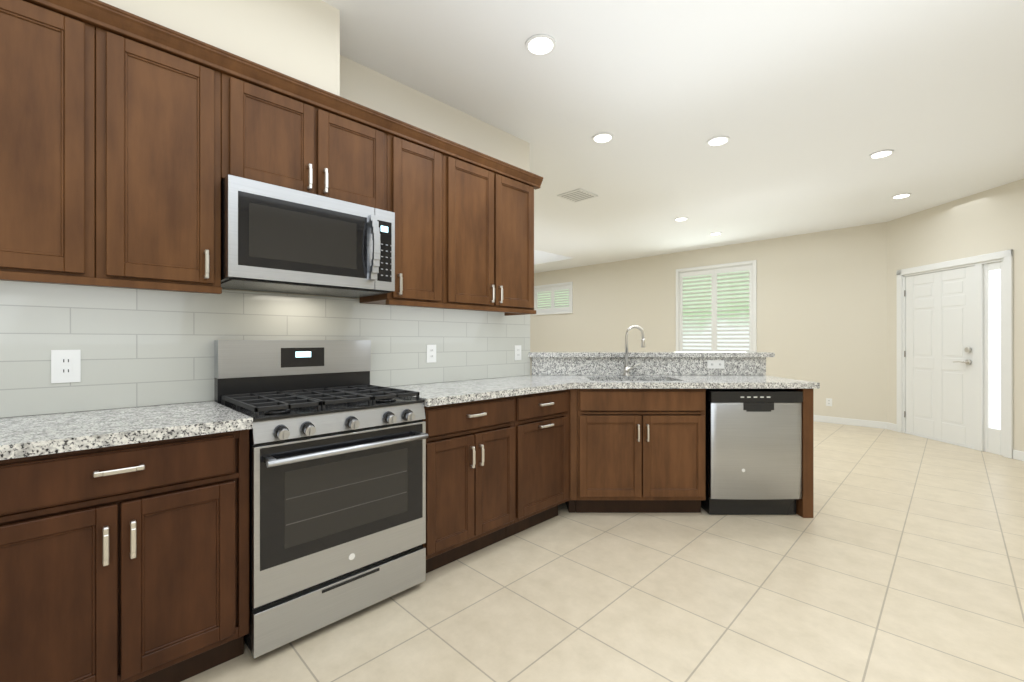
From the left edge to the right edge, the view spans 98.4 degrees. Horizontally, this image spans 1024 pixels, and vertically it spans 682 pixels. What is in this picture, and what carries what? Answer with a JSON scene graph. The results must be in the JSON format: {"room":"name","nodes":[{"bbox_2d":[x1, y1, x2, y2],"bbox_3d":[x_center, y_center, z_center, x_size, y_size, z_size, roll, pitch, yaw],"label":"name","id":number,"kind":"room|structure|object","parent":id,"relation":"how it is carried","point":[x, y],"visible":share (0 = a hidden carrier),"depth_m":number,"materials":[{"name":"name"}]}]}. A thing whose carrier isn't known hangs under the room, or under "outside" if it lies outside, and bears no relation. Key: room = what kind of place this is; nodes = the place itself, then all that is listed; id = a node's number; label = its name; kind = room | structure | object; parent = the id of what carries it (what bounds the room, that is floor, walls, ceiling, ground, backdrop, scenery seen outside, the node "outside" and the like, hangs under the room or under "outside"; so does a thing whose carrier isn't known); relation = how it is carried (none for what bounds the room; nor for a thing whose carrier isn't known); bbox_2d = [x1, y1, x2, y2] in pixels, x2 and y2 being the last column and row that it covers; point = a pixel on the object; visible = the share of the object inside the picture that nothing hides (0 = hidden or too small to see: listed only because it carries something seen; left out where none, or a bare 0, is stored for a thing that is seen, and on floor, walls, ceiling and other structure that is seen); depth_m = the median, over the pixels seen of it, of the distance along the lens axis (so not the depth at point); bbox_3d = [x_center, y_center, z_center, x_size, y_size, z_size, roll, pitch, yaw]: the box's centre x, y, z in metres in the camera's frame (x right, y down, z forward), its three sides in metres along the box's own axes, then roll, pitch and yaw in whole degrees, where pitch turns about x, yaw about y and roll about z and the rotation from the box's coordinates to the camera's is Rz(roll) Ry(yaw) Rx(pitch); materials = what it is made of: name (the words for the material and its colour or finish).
{"room":"kitchen","nodes":[
{"label":"kitchen","id":0,"kind":"room"},
{"bbox_2d":[99,0,339,95],"bbox_3d":[-2.091,-1.425,1.207,0.334,0.450,3.150,0,0,45],"label":"wall","id":1,"kind":"structure","parent":0,"point":[298,39],"depth_m":1.97,"materials":[{"name":"beige paint"}]},
{"bbox_2d":[0,0,99,286],"bbox_3d":[-1.818,-0.711,1.467,0.346,0.972,0.622,0,0,45],"label":"upper cabinet","id":2,"kind":"object","parent":1,"relation":"attached to","point":[50,49],"depth_m":1.49,"materials":[{"name":"brown wood"}]},
{"bbox_2d":[100,1,227,293],"bbox_3d":[-1.463,-0.711,1.823,0.346,0.972,0.383,0,0,45],"label":"upper cabinet","id":3,"kind":"object","parent":1,"relation":"attached to","point":[129,142],"depth_m":1.70,"materials":[{"name":"brown wood"}]},
{"bbox_2d":[228,52,391,211],"bbox_3d":[-1.056,-0.941,2.229,0.346,0.512,0.764,0,0,45],"label":"upper cabinet","id":4,"kind":"object","parent":1,"relation":"attached to","point":[286,131],"depth_m":2.07,"materials":[{"name":"brown wood"}]},
{"bbox_2d":[221,174,394,297],"bbox_3d":[-1.008,-0.465,2.182,0.480,0.426,0.756,0,0,45],"label":"microwave","id":5,"kind":"object","parent":4,"relation":"attached to","point":[276,238],"visible":1,"depth_m":2.00,"materials":[{"name":"silver metal"}]},
{"bbox_2d":[0,55,529,417],"bbox_3d":[-1.666,-0.215,1.954,0.120,2.870,5.007,0,0,45],"label":"wall","id":6,"kind":"structure","parent":0,"point":[360,84],"depth_m":2.94,"materials":[{"name":"beige paint"}]},
{"bbox_2d":[0,281,529,417],"bbox_3d":[-1.143,0.018,2.384,0.008,0.532,3.654,0,0,45],"label":"tile backsplash","id":7,"kind":"structure","parent":6,"relation":"attached to","point":[138,347],"depth_m":2.02,"materials":[{"name":"white tile"}]},
{"bbox_2d":[51,350,80,382],"bbox_3d":[-1.766,0.100,1.749,0.008,0.130,0.082,0,0,45],"label":"outlet","id":8,"kind":"object","parent":7,"relation":"attached to","point":[65,366],"visible":1,"depth_m":1.75,"materials":[{"name":"white plastic"}]},
{"bbox_2d":[427,345,435,362],"bbox_3d":[-0.541,0.085,2.974,0.008,0.120,0.075,0,0,45],"label":"outlet","id":9,"kind":"object","parent":7,"relation":"attached to","point":[431,353],"visible":1,"depth_m":2.97,"materials":[{"name":"white plastic"}]},
{"bbox_2d":[514,345,520,359],"bbox_3d":[0.049,0.095,3.564,0.008,0.120,0.075,0,0,45],"label":"outlet","id":10,"kind":"object","parent":7,"relation":"attached to","point":[517,352],"visible":1,"depth_m":3.56,"materials":[{"name":"white plastic"}]},
{"bbox_2d":[360,117,447,307],"bbox_3d":[-0.654,-0.711,2.631,0.346,0.972,0.369,0,0,45],"label":"upper cabinet","id":11,"kind":"object","parent":6,"relation":"attached to","point":[419,156],"depth_m":2.52,"materials":[{"name":"brown wood"}]},
{"bbox_2d":[443,140,539,315],"bbox_3d":[-0.234,-0.711,3.051,0.346,0.972,0.817,0,0,45],"label":"upper cabinet","id":12,"kind":"object","parent":6,"relation":"attached to","point":[491,200],"depth_m":2.89,"materials":[{"name":"brown wood"}]},
{"bbox_2d":[181,421,1023,681],"bbox_3d":[-0.530,1.250,4.773,12.100,0.060,10.800,0,0,45],"label":"floor","id":13,"kind":"structure","parent":0,"point":[898,557],"depth_m":2.10,"materials":[{"name":"tile"}]},
{"bbox_2d":[0,429,248,681],"bbox_3d":[-1.475,0.776,1.605,0.636,0.888,0.772,0,0,45],"label":"base cabinet","id":14,"kind":"object","parent":13,"relation":"on","point":[124,545],"depth_m":1.41,"materials":[{"name":"brown wood"}]},
{"bbox_2d":[0,401,252,460],"bbox_3d":[-1.699,0.305,1.366,0.659,0.040,1.429,0,0,45],"label":"countertop","id":15,"kind":"structure","parent":14,"relation":"on","point":[44,435],"depth_m":1.49,"materials":[{"name":"grey stone"}]},
{"bbox_2d":[214,340,427,657],"bbox_3d":[-0.897,0.608,2.117,0.708,1.225,0.758,0,0,45],"label":"range","id":16,"kind":"object","parent":13,"relation":"on","point":[337,486],"visible":0.94,"depth_m":1.92,"materials":[{"name":"silver metal"}]},
{"bbox_2d":[422,397,527,572],"bbox_3d":[-0.404,0.776,2.676,0.636,0.888,0.716,0,0,45],"label":"base cabinet","id":17,"kind":"object","parent":13,"relation":"on","point":[477,451],"depth_m":2.43,"materials":[{"name":"brown wood"}]},
{"bbox_2d":[389,377,563,408],"bbox_3d":[0.212,0.305,3.131,0.865,0.040,2.234,0,0,45],"label":"countertop","id":18,"kind":"structure","parent":17,"relation":"on","point":[454,392],"depth_m":2.65,"materials":[{"name":"grey stone"}]},
{"bbox_2d":[528,389,563,527],"bbox_3d":[-0.024,0.776,3.056,0.636,0.888,0.612,0,0,45],"label":"base cabinet","id":19,"kind":"object","parent":13,"relation":"on","point":[545,410],"depth_m":2.87,"materials":[{"name":"brown wood"}]},
{"bbox_2d":[514,357,771,512],"bbox_3d":[0.992,0.677,3.632,1.506,1.085,1.833,0,0,45],"label":"base cabinet","id":20,"kind":"object","parent":13,"relation":"on","point":[635,429],"depth_m":3.05,"materials":[{"name":"brown wood"}]},
{"bbox_2d":[528,349,774,364],"bbox_3d":[1.184,0.115,3.776,1.574,0.038,1.662,0,0,45],"label":"countertop","id":21,"kind":"structure","parent":20,"relation":"on","point":[701,358],"depth_m":3.65,"materials":[{"name":"grey stone"}]},
{"bbox_2d":[716,377,819,396],"bbox_3d":[1.468,0.305,3.218,1.184,0.040,1.551,0,0,45],"label":"countertop","id":22,"kind":"structure","parent":20,"relation":"on","point":[749,382],"depth_m":3.02,"materials":[{"name":"grey stone"}]},
{"bbox_2d":[701,389,802,514],"bbox_3d":[1.687,0.781,3.338,0.629,0.867,0.608,0,0,0],"label":"dishwasher","id":23,"kind":"object","parent":13,"relation":"on","point":[753,451],"visible":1,"depth_m":3.04,"materials":[{"name":"silver metal"}]},
{"bbox_2d":[796,393,812,517],"bbox_3d":[2.042,0.773,3.360,0.497,0.893,0.497,0,0,45],"label":"end panel","id":24,"kind":"object","parent":13,"relation":"on","point":[804,506],"depth_m":3.04,"materials":[{"name":"brown wood"}]},
{"bbox_2d":[622,325,645,376],"bbox_3d":[0.997,0.077,3.617,0.147,0.416,0.147,0,0,45],"label":"faucet","id":25,"kind":"object","parent":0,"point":[631,360],"depth_m":3.65,"materials":[{"name":"silver metal"}]},
{"bbox_2d":[322,0,1023,272],"bbox_3d":[-0.530,-1.840,4.773,12.100,0.380,10.800,0,0,45],"label":"ceiling","id":26,"kind":"structure","parent":0,"point":[807,107],"depth_m":3.04,"materials":[{"name":"white paint"}]},
{"bbox_2d":[525,34,555,55],"bbox_3d":[0.159,-1.644,2.457,0.170,0.010,0.170,0,0,45],"label":"recessed light","id":27,"kind":"object","parent":26,"relation":"in","point":[540,44],"visible":1,"depth_m":2.45,"materials":[{"name":"white paint"}]},
{"bbox_2d":[557,188,597,202],"bbox_3d":[0.743,-1.643,4.999,0.320,0.012,0.340,0,0,45],"label":"ceiling vent","id":28,"kind":"object","parent":26,"relation":"in","point":[578,195],"visible":1,"depth_m":4.97,"materials":[{"name":"white metal"}]},
{"bbox_2d":[592,133,613,142],"bbox_3d":[0.735,-1.644,3.578,0.170,0.010,0.170,0,0,45],"label":"recessed light","id":29,"kind":"object","parent":26,"relation":"in","point":[602,137],"visible":0.96,"depth_m":3.56,"materials":[{"name":"white paint"}]},
{"bbox_2d":[675,217,687,220],"bbox_3d":[2.284,-1.644,5.961,0.170,0.010,0.170,0,0,45],"label":"recessed light","id":30,"kind":"object","parent":26,"relation":"in","point":[681,219],"visible":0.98,"depth_m":5.96,"materials":[{"name":"white paint"}]},
{"bbox_2d":[707,136,729,145],"bbox_3d":[1.697,-1.644,3.635,0.170,0.010,0.170,0,0,45],"label":"recessed light","id":31,"kind":"object","parent":26,"relation":"in","point":[718,140],"visible":0.98,"depth_m":3.62,"materials":[{"name":"white paint"}]},
{"bbox_2d":[869,150,893,158],"bbox_3d":[3.253,-1.644,3.889,0.170,0.010,0.170,0,0,45],"label":"recessed light","id":32,"kind":"object","parent":26,"relation":"in","point":[881,154],"visible":0.98,"depth_m":3.88,"materials":[{"name":"white paint"}]},
{"bbox_2d":[891,193,910,198],"bbox_3d":[4.419,-1.644,5.013,0.170,0.010,0.170,0,0,45],"label":"recessed light","id":33,"kind":"object","parent":26,"relation":"in","point":[899,196],"visible":0.98,"depth_m":5.01,"materials":[{"name":"white paint"}]},
{"bbox_2d":[530,222,886,421],"bbox_3d":[2.118,-0.215,9.281,9.070,2.870,0.120,0,0,45],"label":"wall","id":34,"kind":"structure","parent":0,"point":[822,308],"depth_m":6.94,"materials":[{"name":"beige paint"}]},
{"bbox_2d":[533,282,572,314],"bbox_3d":[0.972,-0.980,10.398,1.200,0.710,0.140,0,0,45],"label":"window","id":35,"kind":"structure","parent":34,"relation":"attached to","point":[557,298],"depth_m":10.36,"materials":[{"name":"white paint"}]},
{"bbox_2d":[676,260,756,351],"bbox_3d":[3.578,-0.490,7.792,1.370,1.690,0.140,0,0,45],"label":"window","id":36,"kind":"structure","parent":34,"relation":"in","point":[753,263],"depth_m":7.75,"materials":[{"name":"white paint"}]},
{"bbox_2d":[680,265,751,351],"bbox_3d":[3.567,-0.490,7.782,1.226,1.546,0.057,0,0,45],"label":"window shutters","id":37,"kind":"object","parent":36,"relation":"attached to","point":[713,274],"visible":0.9,"depth_m":7.75,"materials":[{"name":"white paint"}]},
{"bbox_2d":[826,398,831,405],"bbox_3d":[4.725,0.912,6.581,0.075,0.115,0.008,0,0,45],"label":"outlet","id":38,"kind":"object","parent":34,"relation":"attached to","point":[828,401],"visible":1,"depth_m":6.58,"materials":[{"name":"white plastic"}]},
{"bbox_2d":[887,179,1023,451],"bbox_3d":[5.257,-0.215,4.167,0.120,2.870,3.900,0,0,0],"label":"wall","id":39,"kind":"structure","parent":0,"point":[987,221],"depth_m":5.05,"materials":[{"name":"beige paint"}]},
{"bbox_2d":[813,415,1023,460],"bbox_3d":[2.029,1.173,7.379,11.634,0.095,2.694,0,0,45],"label":"baseboard","id":40,"kind":"structure","parent":39,"relation":"attached to","point":[1018,455],"depth_m":6.29,"materials":[{"name":"white paint"}]},
{"bbox_2d":[904,266,974,447],"bbox_3d":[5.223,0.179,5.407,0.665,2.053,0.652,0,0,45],"label":"front door","id":41,"kind":"structure","parent":39,"relation":"in","point":[940,355],"depth_m":5.36,"materials":[{"name":"white paint"}]},
{"bbox_2d":[897,249,1012,458],"bbox_3d":[5.241,0.135,5.261,0.132,2.170,1.370,0,0,0],"label":"door frame","id":42,"kind":"structure","parent":39,"relation":"attached to","point":[994,353],"depth_m":4.84,"materials":[{"name":"white paint"}]}
]}

